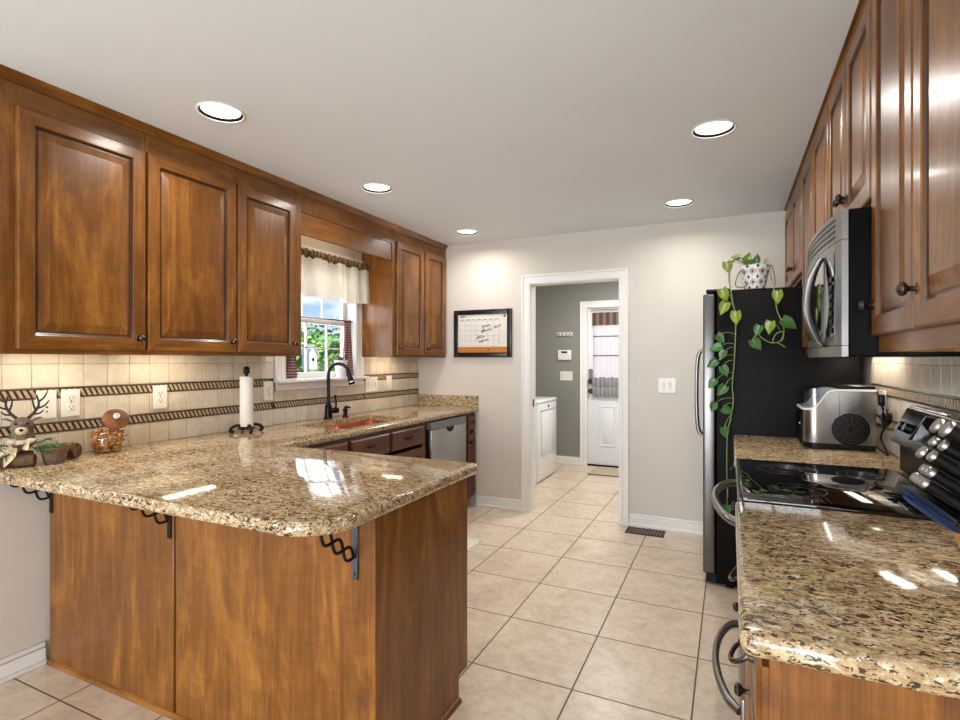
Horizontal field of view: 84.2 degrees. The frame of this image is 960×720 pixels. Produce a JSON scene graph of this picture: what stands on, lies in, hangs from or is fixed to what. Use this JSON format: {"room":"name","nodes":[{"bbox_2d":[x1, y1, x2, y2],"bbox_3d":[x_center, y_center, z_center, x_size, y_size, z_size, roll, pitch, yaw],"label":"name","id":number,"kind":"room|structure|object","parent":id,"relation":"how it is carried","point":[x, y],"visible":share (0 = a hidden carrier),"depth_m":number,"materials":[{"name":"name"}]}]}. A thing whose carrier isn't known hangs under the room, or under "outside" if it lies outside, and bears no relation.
{"room":"kitchen","nodes":[
{"label":"kitchen","id":0,"kind":"room"},
{"bbox_2d":[0,235,383,659],"bbox_3d":[-1.876,0.130,2.695,0.150,2.440,10.180,0,0,25],"label":"wall","id":1,"kind":"structure","parent":0,"point":[24,518],"depth_m":2.31,"materials":[{"name":"grey paint"}]},
{"bbox_2d":[0,641,46,683],"bbox_3d":[-2.949,1.301,0.209,0.026,0.098,4.768,0,0,25],"label":"baseboard","id":2,"kind":"structure","parent":1,"relation":"attached to","point":[16,664],"depth_m":2.29,"materials":[{"name":"white paint"}]},
{"bbox_2d":[36,390,56,418],"bbox_3d":[-1.931,0.198,2.365,0.008,0.125,0.078,0,0,25],"label":"phone jack","id":3,"kind":"object","parent":1,"relation":"attached to","point":[50,410],"visible":0.94,"depth_m":2.37,"materials":[{"name":"white plastic"}]},
{"bbox_2d":[61,389,79,416],"bbox_3d":[-1.889,0.198,2.452,0.009,0.125,0.078,0,0,25],"label":"power outlet","id":4,"kind":"object","parent":1,"relation":"attached to","point":[70,398],"visible":1,"depth_m":2.45,"materials":[{"name":"white plastic"}]},
{"bbox_2d":[67,395,74,401],"bbox_3d":[-1.887,0.178,2.451,0.004,0.028,0.033,0,0,25],"label":"socket","id":5,"kind":"object","parent":4,"relation":"attached to","point":[70,398],"depth_m":2.45,"materials":[{"name":"white plastic"}]},
{"bbox_2d":[67,404,74,409],"bbox_3d":[-1.887,0.217,2.451,0.004,0.028,0.033,0,0,25],"label":"socket","id":6,"kind":"object","parent":4,"relation":"attached to","point":[69,406],"depth_m":2.45,"materials":[{"name":"white plastic"}]},
{"bbox_2d":[0,78,146,354],"bbox_3d":[-1.782,-0.536,2.269,0.355,1.027,0.537,0,0,25],"label":"upper cabinet","id":7,"kind":"object","parent":1,"relation":"attached to","point":[72,178],"visible":1,"depth_m":2.16,"materials":[{"name":"brown wood"}]},
{"bbox_2d":[153,385,166,408],"bbox_3d":[-1.708,0.198,2.836,0.009,0.125,0.078,0,0,25],"label":"power outlet","id":8,"kind":"object","parent":1,"relation":"attached to","point":[159,391],"visible":1,"depth_m":2.83,"materials":[{"name":"white plastic"}]},
{"bbox_2d":[144,134,237,355],"bbox_3d":[-1.561,-0.536,2.739,0.355,1.027,0.497,0,0,25],"label":"upper cabinet","id":9,"kind":"object","parent":1,"relation":"attached to","point":[190,197],"visible":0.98,"depth_m":2.65,"materials":[{"name":"brown wood"}]},
{"bbox_2d":[0,354,418,458],"bbox_3d":[-1.344,0.200,3.633,0.013,0.472,3.470,0,0,25],"label":"backsplash","id":10,"kind":"structure","parent":1,"relation":"attached to","point":[203,392],"depth_m":2.89,"materials":[{"name":"beige tile"}]},
{"bbox_2d":[235,169,300,355],"bbox_3d":[-1.349,-0.536,3.190,0.355,1.027,0.495,0,0,25],"label":"upper cabinet","id":11,"kind":"object","parent":1,"relation":"attached to","point":[268,214],"visible":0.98,"depth_m":3.09,"materials":[{"name":"brown wood"}]},
{"bbox_2d":[301,194,391,260],"bbox_3d":[-0.929,-0.924,3.818,0.022,0.252,0.997,0,0,25],"label":"valance board","id":12,"kind":"object","parent":11,"relation":"attached to","point":[321,221],"visible":1,"depth_m":3.74,"materials":[{"name":"brown wood"}]},
{"bbox_2d":[264,381,272,400],"bbox_3d":[-1.395,0.204,3.502,0.009,0.125,0.078,0,0,25],"label":"power outlet","id":13,"kind":"object","parent":1,"relation":"attached to","point":[268,386],"visible":1,"depth_m":3.50,"materials":[{"name":"white plastic"}]},
{"bbox_2d":[273,244,369,390],"bbox_3d":[-1.218,-0.306,4.011,0.220,1.028,0.970,0,0,25],"label":"window","id":14,"kind":"structure","parent":1,"relation":"in","point":[305,380],"depth_m":4.11,"materials":[{"name":"white paint"}]},
{"bbox_2d":[301,316,352,321],"bbox_3d":[-1.205,-0.312,4.004,0.039,0.030,0.746,0,0,25],"label":"curtain rod","id":15,"kind":"object","parent":14,"relation":"attached to","point":[301,316],"visible":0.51,"depth_m":4.04,"materials":[{"name":"grey metal"}]},
{"bbox_2d":[286,356,297,377],"bbox_3d":[-1.328,-0.090,3.714,0.036,0.431,0.120,0,0,25],"label":"cafe curtain","id":16,"kind":"object","parent":15,"relation":"hanging from","point":[291,361],"visible":0.37,"depth_m":3.71,"materials":[{"name":"red fabric"}]},
{"bbox_2d":[343,322,352,375],"bbox_3d":[-1.067,-0.090,4.269,0.036,0.431,0.127,0,0,25],"label":"cafe curtain","id":17,"kind":"object","parent":15,"relation":"hanging from","point":[347,346],"visible":0.79,"depth_m":4.26,"materials":[{"name":"red fabric"}]},
{"bbox_2d":[301,247,369,304],"bbox_3d":[-1.122,-0.613,3.969,0.114,0.354,0.967,0,0,25],"label":"window valance","id":18,"kind":"object","parent":14,"relation":"hanging from","point":[343,279],"visible":0.87,"depth_m":4.02,"materials":[{"name":"white fabric"}]},
{"bbox_2d":[334,355,347,376],"bbox_3d":[-1.080,0.049,4.128,0.104,0.168,0.104,0,0,25],"label":"potted herb","id":19,"kind":"object","parent":14,"relation":"on","point":[340,370],"visible":0.87,"depth_m":4.09,"materials":[{"name":"white ceramic"}]},
{"bbox_2d":[365,377,377,391],"bbox_3d":[-0.916,0.207,4.509,0.017,0.125,0.165,0,0,25],"label":"light switch","id":20,"kind":"object","parent":1,"relation":"attached to","point":[371,384],"visible":0.99,"depth_m":4.51,"materials":[{"name":"white plastic"}]},
{"bbox_2d":[387,376,391,389],"bbox_3d":[-0.809,0.202,4.746,0.010,0.125,0.078,0,0,25],"label":"light switch","id":21,"kind":"object","parent":1,"relation":"attached to","point":[389,378],"visible":1,"depth_m":4.74,"materials":[{"name":"white plastic"}]},
{"bbox_2d":[362,229,423,356],"bbox_3d":[-0.716,-0.536,4.535,0.355,1.027,0.478,0,0,25],"label":"upper cabinet","id":22,"kind":"object","parent":1,"relation":"attached to","point":[393,320],"visible":0.99,"depth_m":4.36,"materials":[{"name":"brown wood"}]},
{"bbox_2d":[418,241,445,357],"bbox_3d":[-0.527,-0.536,4.938,0.355,1.027,0.407,0,0,25],"label":"upper cabinet","id":23,"kind":"object","parent":1,"relation":"attached to","point":[434,256],"visible":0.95,"depth_m":4.86,"materials":[{"name":"brown wood"}]},
{"bbox_2d":[0,64,447,249],"bbox_3d":[-1.059,-1.070,3.509,0.046,0.040,3.449,0,0,25],"label":"trim","id":24,"kind":"structure","parent":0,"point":[9,74],"depth_m":2.59,"materials":[{"name":"brown wood"}]},
{"bbox_2d":[0,463,739,719],"bbox_3d":[-0.243,1.400,1.927,3.760,0.100,10.480,0,0,25],"label":"floor","id":25,"kind":"structure","parent":0,"point":[572,615],"depth_m":2.68,"materials":[{"name":"beige tile"}]},
{"bbox_2d":[46,478,466,719],"bbox_3d":[-0.972,0.914,2.281,1.789,0.872,0.678,0,0,25],"label":"base cabinet","id":26,"kind":"object","parent":25,"relation":"on","point":[207,621],"visible":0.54,"depth_m":1.91,"materials":[{"name":"brown wood"}]},
{"bbox_2d":[10,485,52,512],"bbox_3d":[-1.937,0.577,2.284,0.022,0.202,0.164,0,0,25],"label":"bracket","id":27,"kind":"object","parent":26,"relation":"attached to","point":[49,495],"visible":0.44,"depth_m":2.33,"materials":[{"name":"black metal"}]},
{"bbox_2d":[129,508,170,538],"bbox_3d":[-1.213,0.577,1.943,0.022,0.202,0.164,0,0,25],"label":"bracket","id":28,"kind":"object","parent":26,"relation":"attached to","point":[167,517],"visible":0.43,"depth_m":1.99,"materials":[{"name":"black metal"}]},
{"bbox_2d":[0,394,478,536],"bbox_3d":[-0.507,0.405,3.282,1.808,0.142,3.392,0,0,25],"label":"countertop","id":29,"kind":"structure","parent":26,"relation":"on","point":[267,481],"depth_m":2.00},
{"bbox_2d":[0,390,81,467],"bbox_3d":[-1.851,0.283,2.210,0.183,0.308,0.356,0,0,34],"label":"reindeer figurine","id":30,"kind":"object","parent":29,"relation":"on","point":[22,436],"visible":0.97,"depth_m":2.17,"materials":[{"name":"brown ceramic"}]},
{"bbox_2d":[40,440,71,463],"bbox_3d":[-1.798,0.392,2.251,0.116,0.086,0.122,0,0,25],"label":"basket","id":31,"kind":"object","parent":29,"relation":"on","point":[58,456],"visible":0.82,"depth_m":2.22,"materials":[{"name":"wicker"}]},
{"bbox_2d":[87,409,129,452],"bbox_3d":[-1.763,0.335,2.520,0.168,0.202,0.168,0,0,-43],"label":"cookie jar","id":32,"kind":"object","parent":29,"relation":"on","point":[114,418],"visible":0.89,"depth_m":2.49,"materials":[{"name":"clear glass"}]},
{"bbox_2d":[229,366,263,433],"bbox_3d":[-1.412,0.237,3.212,0.149,0.399,0.149,0,0,5],"label":"paper towel holder","id":33,"kind":"object","parent":29,"relation":"on","point":[246,371],"visible":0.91,"depth_m":3.19,"materials":[{"name":"black metal"}]},
{"bbox_2d":[240,376,252,426],"bbox_3d":[-1.412,0.250,3.212,0.077,0.300,0.077,0,0,25],"label":"paper towel roll","id":34,"kind":"object","parent":33,"relation":"on","point":[246,383],"visible":0.87,"depth_m":3.18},
{"bbox_2d":[323,362,354,418],"bbox_3d":[-1.043,0.225,3.943,0.229,0.420,0.089,0,0,-7],"label":"kitchen faucet","id":35,"kind":"object","parent":29,"relation":"on","point":[329,410],"visible":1,"depth_m":3.92,"materials":[{"name":"black metal"}]},
{"bbox_2d":[342,406,350,416],"bbox_3d":[-1.015,0.392,4.053,0.080,0.087,0.048,0,0,25],"label":"soap pump","id":36,"kind":"object","parent":29,"relation":"on","point":[345,410],"visible":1,"depth_m":4.04,"materials":[{"name":"black metal"}]},
{"bbox_2d":[323,420,386,428],"bbox_3d":[-0.873,0.562,3.782,0.418,0.169,0.798,0,0,25],"label":"sink","id":37,"kind":"object","parent":29,"relation":"in","point":[366,422],"visible":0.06,"depth_m":4.06,"materials":[{"name":"orange metal"}]},
{"bbox_2d":[319,527,357,579],"bbox_3d":[-0.419,0.577,1.570,0.022,0.202,0.164,0,0,25],"label":"bracket","id":38,"kind":"object","parent":26,"relation":"attached to","point":[354,549],"visible":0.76,"depth_m":1.62,"materials":[{"name":"metal"}]},
{"bbox_2d":[305,438,347,450],"bbox_3d":[-1.205,0.914,3.154,0.670,0.872,0.582,0,0,25],"label":"base cabinet","id":39,"kind":"object","parent":25,"relation":"on","point":[341,444],"visible":0.04,"depth_m":3.17,"materials":[{"name":"brown wood"}]},
{"bbox_2d":[347,420,424,457],"bbox_3d":[-0.882,0.914,3.840,0.670,0.872,0.926,0,0,25],"label":"base cabinet","id":40,"kind":"object","parent":25,"relation":"on","point":[405,441],"visible":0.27,"depth_m":3.75,"materials":[{"name":"brown wood"}]},
{"bbox_2d":[425,414,465,461],"bbox_3d":[-0.519,0.916,4.568,0.610,0.868,0.691,0,0,25],"label":"dishwasher","id":41,"kind":"object","parent":25,"relation":"on","point":[445,438],"visible":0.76,"depth_m":4.40,"materials":[{"name":"silver metal"}]},
{"bbox_2d":[463,412,475,503],"bbox_3d":[-0.347,0.914,4.976,0.670,0.872,0.185,0,0,25],"label":"base cabinet","id":42,"kind":"object","parent":25,"relation":"on","point":[470,422],"visible":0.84,"depth_m":4.84,"materials":[{"name":"brown wood"}]},
{"bbox_2d":[467,538,482,550],"bbox_3d":[-0.353,1.346,3.607,0.390,0.008,0.987,0,0,25],"label":"rug","id":43,"kind":"object","parent":25,"relation":"on","point":[471,542],"visible":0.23,"depth_m":3.90,"materials":[{"name":"white fabric"}]},
{"bbox_2d":[536,401,536,482],"bbox_3d":[0.163,0.810,5.587,0.698,1.080,0.692,0,0,25],"label":"washing machine","id":44,"kind":"object","parent":25,"relation":"on","point":[536,401],"visible":0.09,"depth_m":5.73,"materials":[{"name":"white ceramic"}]},
{"bbox_2d":[536,396,556,482],"bbox_3d":[0.469,0.810,6.228,0.706,1.080,0.692,0,0,25],"label":"dryer","id":45,"kind":"object","parent":25,"relation":"on","point":[546,406],"visible":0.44,"depth_m":6.01,"materials":[{"name":"white metal"}]},
{"bbox_2d":[588,467,618,476],"bbox_3d":[1.680,1.344,6.319,0.700,0.010,0.455,0,0,25],"label":"door mat","id":46,"kind":"object","parent":25,"relation":"on","point":[601,471],"visible":0.53,"depth_m":6.33,"materials":[{"name":"white"}]},
{"bbox_2d":[625,526,665,537],"bbox_3d":[1.294,1.347,4.160,0.290,0.006,0.160,0,0,25],"label":"floor vent","id":47,"kind":"object","parent":25,"relation":"in","point":[633,530],"visible":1,"depth_m":4.15,"materials":[{"name":"brown metal"}]},
{"bbox_2d":[628,527,661,535],"bbox_3d":[1.294,1.346,4.160,0.270,0.005,0.132,0,0,25],"label":"grille","id":48,"kind":"object","parent":47,"relation":"attached to","point":[633,530],"depth_m":4.16,"materials":[{"name":"metal"}]},
{"bbox_2d":[729,464,737,509],"bbox_3d":[1.585,0.914,2.579,0.680,0.872,0.863,0,0,25],"label":"base cabinet","id":49,"kind":"object","parent":25,"relation":"on","point":[732,465],"visible":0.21,"depth_m":2.75,"materials":[{"name":"brown wood"}]},
{"bbox_2d":[733,435,907,474],"bbox_3d":[1.595,0.456,2.575,0.660,0.040,0.866,0,0,25],"label":"countertop","id":50,"kind":"structure","parent":49,"relation":"on","point":[784,449],"depth_m":2.45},
{"bbox_2d":[796,383,875,450],"bbox_3d":[1.791,0.280,2.702,0.304,0.312,0.329,0,0,25],"label":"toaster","id":51,"kind":"object","parent":50,"relation":"on","point":[836,415],"visible":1,"depth_m":2.56,"materials":[{"name":"metal"}]},
{"bbox_2d":[831,413,869,445],"bbox_3d":[1.770,0.332,2.535,0.154,0.154,0.004,0,0,25],"label":"fan grille","id":52,"kind":"object","parent":51,"relation":"attached to","point":[847,429],"depth_m":2.53,"materials":[{"name":"black plastic"}]},
{"bbox_2d":[876,394,892,455],"bbox_3d":[1.880,0.300,2.473,0.041,0.270,0.194,0,0,25],"label":"cable bundle","id":53,"kind":"object","parent":50,"relation":"on","point":[886,414],"visible":1,"depth_m":2.46,"materials":[{"name":"black plastic"}]},
{"bbox_2d":[728,566,748,719],"bbox_3d":[0.990,0.914,1.315,0.680,0.872,0.443,0,0,25],"label":"base cabinet","id":54,"kind":"object","parent":25,"relation":"on","point":[731,578],"visible":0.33,"depth_m":1.47,"materials":[{"name":"brown wood"}]},
{"bbox_2d":[695,286,859,587],"bbox_3d":[1.852,0.464,3.441,0.852,1.772,0.900,0,0,25],"label":"refrigerator","id":55,"kind":"object","parent":25,"relation":"on","point":[767,382],"visible":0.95,"depth_m":3.10,"materials":[{"name":"black metal"}]},
{"bbox_2d":[707,252,796,512],"bbox_3d":[1.599,0.127,3.146,0.462,1.557,0.317,0,0,25],"label":"vine","id":56,"kind":"object","parent":55,"relation":"on","point":[754,276],"visible":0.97,"depth_m":3.08,"materials":[{"name":"plant"}]},
{"bbox_2d":[711,405,959,719],"bbox_3d":[1.207,0.752,1.869,0.720,1.155,0.734,0,0,25],"label":"range","id":57,"kind":"object","parent":25,"relation":"on","point":[860,490],"visible":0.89,"depth_m":1.81,"materials":[{"name":"black glass"}]},
{"bbox_2d":[739,459,959,523],"bbox_3d":[1.216,0.436,1.865,0.542,0.017,0.734,0,0,25],"label":"cooktop","id":58,"kind":"object","parent":57,"relation":"in","point":[860,490],"depth_m":1.77,"materials":[{"name":"black glass"}]},
{"bbox_2d":[728,639,959,719],"bbox_3d":[0.807,0.914,0.925,0.680,0.872,0.414,0,0,25],"label":"base cabinet","id":59,"kind":"object","parent":25,"relation":"on","point":[776,690],"visible":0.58,"depth_m":0.82,"materials":[{"name":"brown wood"}]},
{"bbox_2d":[735,501,959,699],"bbox_3d":[0.905,0.456,1.112,0.662,0.040,0.886,0,0,25],"label":"countertop","id":60,"kind":"structure","parent":59,"relation":"on","point":[874,598],"depth_m":0.99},
{"bbox_2d":[953,532,959,547],"bbox_3d":[1.060,0.320,0.993,0.238,0.232,0.116,0,0,25],"label":"knife block","id":61,"kind":"object","parent":60,"relation":"on","point":[956,535],"visible":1,"depth_m":1.08,"materials":[{"name":"brown wood"}]},
{"bbox_2d":[918,464,929,473],"bbox_3d":[0.953,0.256,1.068,0.113,0.086,0.020,0,0,25],"label":"steak knife","id":62,"kind":"object","parent":61,"relation":"in","point":[922,466],"visible":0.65,"depth_m":1.09,"materials":[{"name":"silver metal"}]},
{"bbox_2d":[922,466,932,478],"bbox_3d":[0.944,0.256,1.048,0.113,0.086,0.020,0,0,25],"label":"steak knife","id":63,"kind":"object","parent":61,"relation":"in","point":[926,468],"visible":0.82,"depth_m":1.06,"materials":[{"name":"silver metal"}]},
{"bbox_2d":[900,487,959,533],"bbox_3d":[0.929,0.315,1.070,0.135,0.100,0.072,0,0,25],"label":"scissors","id":64,"kind":"object","parent":61,"relation":"in","point":[923,505],"visible":1,"depth_m":1.07,"materials":[{"name":"blue plastic"}]},
{"bbox_2d":[915,446,959,481],"bbox_3d":[0.960,0.228,1.069,0.133,0.102,0.024,0,0,25],"label":"kitchen knife","id":65,"kind":"object","parent":61,"relation":"in","point":[922,452],"visible":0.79,"depth_m":1.08,"materials":[{"name":"black plastic"}]},
{"bbox_2d":[918,478,959,510],"bbox_3d":[0.920,0.276,1.029,0.112,0.085,0.020,0,0,25],"label":"steak knife","id":66,"kind":"object","parent":61,"relation":"in","point":[926,484],"visible":1,"depth_m":1.03,"materials":[{"name":"black plastic"}]},
{"bbox_2d":[925,468,959,495],"bbox_3d":[0.934,0.256,1.028,0.113,0.086,0.020,0,0,25],"label":"steak knife","id":67,"kind":"object","parent":61,"relation":"in","point":[934,474],"visible":1,"depth_m":1.03,"materials":[{"name":"black plastic"}]},
{"bbox_2d":[926,450,959,478],"bbox_3d":[0.942,0.227,1.024,0.129,0.098,0.023,0,0,25],"label":"kitchen knife","id":68,"kind":"object","parent":61,"relation":"in","point":[935,457],"visible":1,"depth_m":1.03,"materials":[{"name":"black plastic"}]},
{"bbox_2d":[928,436,959,462],"bbox_3d":[0.977,0.204,1.062,0.129,0.098,0.023,0,0,25],"label":"kitchen knife","id":69,"kind":"object","parent":61,"relation":"in","point":[934,441],"visible":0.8,"depth_m":1.08,"materials":[{"name":"black plastic"}]},
{"bbox_2d":[929,418,959,447],"bbox_3d":[0.989,0.175,1.061,0.145,0.112,0.028,0,0,25],"label":"kitchen knife","id":70,"kind":"object","parent":61,"relation":"in","point":[937,424],"visible":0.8,"depth_m":1.08,"materials":[{"name":"black plastic"}]},
{"bbox_2d":[937,440,959,461],"bbox_3d":[0.954,0.204,1.013,0.129,0.098,0.023,0,0,25],"label":"kitchen knife","id":71,"kind":"object","parent":61,"relation":"in","point":[945,446],"visible":1,"depth_m":1.03,"materials":[{"name":"black plastic"}]},
{"bbox_2d":[938,421,959,445],"bbox_3d":[0.962,0.175,1.005,0.147,0.115,0.030,0,0,25],"label":"kitchen knife","id":72,"kind":"object","parent":61,"relation":"in","point":[950,430],"visible":1,"depth_m":1.02,"materials":[{"name":"black plastic"}]},
{"bbox_2d":[0,0,858,245],"bbox_3d":[-0.243,-1.190,1.927,3.760,0.200,10.480,0,0,25],"label":"ceiling","id":73,"kind":"structure","parent":0,"point":[497,119],"depth_m":2.16,"materials":[{"name":"paint"}]},
{"bbox_2d":[195,101,244,122],"bbox_3d":[-1.139,-1.093,2.334,0.198,0.018,0.198,0,0,25],"label":"recessed light","id":74,"kind":"object","parent":73,"relation":"in","point":[216,111],"visible":0.98,"depth_m":2.34,"materials":[{"name":"white paint"}]},
{"bbox_2d":[361,183,392,193],"bbox_3d":[-0.652,-1.093,3.365,0.198,0.018,0.198,0,0,25],"label":"recessed light","id":75,"kind":"object","parent":73,"relation":"in","point":[379,188],"visible":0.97,"depth_m":3.38,"materials":[{"name":"white paint"}]},
{"bbox_2d":[456,229,478,234],"bbox_3d":[-0.110,-1.093,4.521,0.198,0.018,0.198,0,0,25],"label":"recessed light","id":76,"kind":"object","parent":73,"relation":"in","point":[462,231],"visible":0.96,"depth_m":4.54,"materials":[{"name":"white paint"}]},
{"bbox_2d":[664,199,693,207],"bbox_3d":[1.381,-1.093,3.687,0.198,0.018,0.198,0,0,25],"label":"recessed light","id":77,"kind":"object","parent":73,"relation":"in","point":[676,203],"visible":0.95,"depth_m":3.71,"materials":[{"name":"white paint"}]},
{"bbox_2d":[691,120,736,137],"bbox_3d":[1.101,-1.093,2.505,0.198,0.018,0.198,0,0,25],"label":"recessed light","id":78,"kind":"object","parent":73,"relation":"in","point":[715,128],"visible":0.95,"depth_m":2.51,"materials":[{"name":"white paint"}]},
{"bbox_2d":[536,281,618,456],"bbox_3d":[1.950,0.130,6.587,3.460,2.440,0.120,0,0,25],"label":"wall","id":79,"kind":"structure","parent":0,"point":[557,306],"depth_m":6.93,"materials":[{"name":"grey paint"}]},
{"bbox_2d":[558,350,570,359],"bbox_3d":[1.099,-0.065,6.903,0.180,0.130,0.031,0,0,25],"label":"alarm keypad","id":80,"kind":"object","parent":79,"relation":"attached to","point":[562,354],"visible":1,"depth_m":6.89,"materials":[{"name":"white plastic"}]},
{"bbox_2d":[557,332,572,335],"bbox_3d":[1.095,-0.338,6.894,0.210,0.045,0.050,0,0,25],"label":"hook rail","id":81,"kind":"object","parent":79,"relation":"attached to","point":[558,333],"visible":1,"depth_m":6.90,"materials":[{"name":"white plastic"}]},
{"bbox_2d":[560,371,572,380],"bbox_3d":[1.120,0.208,6.901,0.165,0.118,0.017,0,0,25],"label":"light switch","id":82,"kind":"object","parent":79,"relation":"attached to","point":[564,375],"visible":1,"depth_m":6.90,"materials":[{"name":"white plastic"}]},
{"bbox_2d":[556,455,579,464],"bbox_3d":[1.919,1.301,6.521,3.460,0.098,0.026,0,0,25],"label":"baseboard","id":83,"kind":"structure","parent":79,"relation":"attached to","point":[559,459],"depth_m":6.88,"materials":[{"name":"white paint"}]},
{"bbox_2d":[580,300,618,465],"bbox_3d":[1.768,0.300,6.660,1.012,2.100,0.143,0,0,25],"label":"trim","id":84,"kind":"structure","parent":79,"relation":"attached to","point":[584,305],"depth_m":6.80,"materials":[{"name":"white paint"}]},
{"bbox_2d":[587,307,618,467],"bbox_3d":[1.756,0.345,6.635,0.832,2.010,0.107,0,0,25],"label":"door","id":85,"kind":"structure","parent":79,"relation":"in","point":[603,412],"depth_m":6.75,"materials":[{"name":"white paint"}]},
{"bbox_2d":[418,211,786,521],"bbox_3d":[0.979,0.130,4.524,3.460,2.440,0.120,0,0,25],"label":"wall","id":86,"kind":"structure","parent":0,"point":[672,265],"depth_m":4.30,"materials":[{"name":"grey paint"}]},
{"bbox_2d":[454,308,511,356],"bbox_3d":[0.020,-0.244,4.891,0.585,0.439,0.029,0,0,25],"label":"calendar board","id":87,"kind":"object","parent":86,"relation":"attached to","point":[485,332],"visible":1,"depth_m":4.88,"materials":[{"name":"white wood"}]},
{"bbox_2d":[521,268,628,525],"bbox_3d":[0.818,0.299,4.587,0.931,2.102,0.143,0,0,25],"label":"trim","id":88,"kind":"structure","parent":86,"relation":"attached to","point":[529,283],"depth_m":4.70,"materials":[{"name":"white paint"}]},
{"bbox_2d":[476,495,702,534],"bbox_3d":[0.917,1.301,4.472,2.108,0.098,0.026,0,0,25],"label":"baseboard","id":89,"kind":"structure","parent":86,"relation":"attached to","point":[636,520],"depth_m":4.27,"materials":[{"name":"white paint"}]},
{"bbox_2d":[658,378,675,392],"bbox_3d":[1.482,0.203,4.211,0.132,0.118,0.017,0,0,25],"label":"light switch","id":90,"kind":"object","parent":86,"relation":"attached to","point":[665,385],"visible":1,"depth_m":4.21,"materials":[{"name":"white plastic"}]},
{"bbox_2d":[592,312,618,397],"bbox_3d":[1.740,-0.064,6.615,0.685,1.076,0.030,0,0,25],"label":"roman shade","id":91,"kind":"object","parent":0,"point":[606,324],"visible":0.47,"depth_m":6.69,"materials":[{"name":"white fabric"}]},
{"bbox_2d":[739,264,769,288],"bbox_3d":[1.655,-0.494,3.200,0.168,0.143,0.168,0,0,25],"label":"pot","id":92,"kind":"object","parent":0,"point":[754,275],"depth_m":3.14,"materials":[{"name":"ceramic"}]},
{"bbox_2d":[784,0,867,211],"bbox_3d":[1.515,-1.091,2.331,0.046,0.032,3.389,0,0,25],"label":"trim","id":93,"kind":"structure","parent":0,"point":[861,5],"depth_m":2.10,"materials":[{"name":"brown wood"}]},
{"bbox_2d":[860,357,899,458],"bbox_3d":[1.391,0.130,1.158,0.150,2.440,10.180,0,0,25],"label":"wall","id":94,"kind":"structure","parent":0,"point":[865,362],"depth_m":2.96,"materials":[{"name":"grey paint"}]},
{"bbox_2d":[785,174,801,286],"bbox_3d":[2.134,-0.777,3.356,0.349,0.595,1.003,0,0,25],"label":"upper cabinet","id":95,"kind":"object","parent":94,"relation":"attached to","point":[793,217],"visible":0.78,"depth_m":3.34,"materials":[{"name":"brown wood"}]},
{"bbox_2d":[802,106,827,355],"bbox_3d":[1.735,-0.548,2.508,0.349,1.053,0.864,0,0,25],"label":"upper cabinet","id":96,"kind":"object","parent":94,"relation":"attached to","point":[815,170],"visible":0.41,"depth_m":2.52,"materials":[{"name":"brown wood"}]},
{"bbox_2d":[828,0,871,219],"bbox_3d":[1.394,-0.760,1.783,0.349,0.630,0.730,0,0,25],"label":"upper cabinet","id":97,"kind":"object","parent":94,"relation":"attached to","point":[850,103],"visible":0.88,"depth_m":1.74,"materials":[{"name":"brown wood"}]},
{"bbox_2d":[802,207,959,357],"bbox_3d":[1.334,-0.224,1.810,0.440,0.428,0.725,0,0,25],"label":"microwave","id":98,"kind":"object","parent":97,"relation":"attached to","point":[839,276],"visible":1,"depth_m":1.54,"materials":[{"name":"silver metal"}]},
{"bbox_2d":[878,390,885,414],"bbox_3d":[1.967,0.210,2.600,0.009,0.125,0.120,0,0,25],"label":"power outlet","id":99,"kind":"object","parent":94,"relation":"attached to","point":[883,392],"visible":0.34,"depth_m":2.60,"materials":[{"name":"white plastic"}]},
{"bbox_2d":[858,0,959,351],"bbox_3d":[1.075,-0.548,1.106,0.349,1.053,0.758,0,0,25],"label":"upper cabinet","id":100,"kind":"object","parent":94,"relation":"attached to","point":[915,304],"visible":1,"depth_m":1.15,"materials":[{"name":"brown wood"}]},
{"bbox_2d":[871,357,959,457],"bbox_3d":[1.549,0.200,1.686,0.013,0.472,2.510,0,0,25],"label":"backsplash","id":101,"kind":"structure","parent":94,"relation":"attached to","point":[928,382],"depth_m":2.18,"materials":[{"name":"beige tile"}]},
{"label":"outside","id":102,"kind":"structure","parent":0,"visible":0},
{"bbox_3d":[-22.084,2.000,26.970,57.070,0.100,90.000,0,0,25],"label":"ground","id":103,"kind":"structure","parent":102,"visible":0},
{"bbox_2d":[296,355,301,372],"bbox_3d":[-5.886,0.431,13.377,2.789,3.052,2.670,0,0,-26],"label":"tree","id":104,"kind":"object","parent":103,"relation":"on","point":[299,358],"visible":0.02,"depth_m":13.63,"materials":[{"name":"green plant"}]},
{"bbox_2d":[301,344,318,371],"bbox_3d":[-4.170,0.785,12.981,0.300,2.330,0.360,0,0,25],"label":"birdhouse","id":105,"kind":"object","parent":103,"relation":"on","point":[312,354],"visible":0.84,"depth_m":12.90,"materials":[{"name":"white paint"}]},
{"bbox_2d":[297,332,331,371],"bbox_3d":[-8.200,0.271,23.044,3.642,3.373,3.561,0,0,25],"label":"tree","id":106,"kind":"object","parent":103,"relation":"on","point":[318,344],"visible":0.09,"depth_m":22.84,"materials":[{"name":"green plant"}]},
{"bbox_2d":[301,324,339,362],"bbox_3d":[-9.251,-0.064,29.819,5.211,4.041,4.982,0,0,25],"label":"tree","id":107,"kind":"object","parent":103,"relation":"on","point":[320,337],"visible":0.15,"depth_m":28.73,"materials":[{"name":"green plant"}]},
{"bbox_2d":[311,353,339,371],"bbox_3d":[-4.144,0.871,15.908,1.877,2.177,1.982,0,0,-20],"label":"tree","id":108,"kind":"object","parent":103,"relation":"on","point":[320,366],"visible":0.05,"depth_m":15.62,"materials":[{"name":"green plant"}]},
{"bbox_2d":[320,337,339,360],"bbox_3d":[-4.732,0.407,20.479,3.010,3.100,3.041,0,0,25],"label":"tree","id":109,"kind":"object","parent":103,"relation":"on","point":[334,344],"visible":0.04,"depth_m":20.05,"materials":[{"name":"green plant"}]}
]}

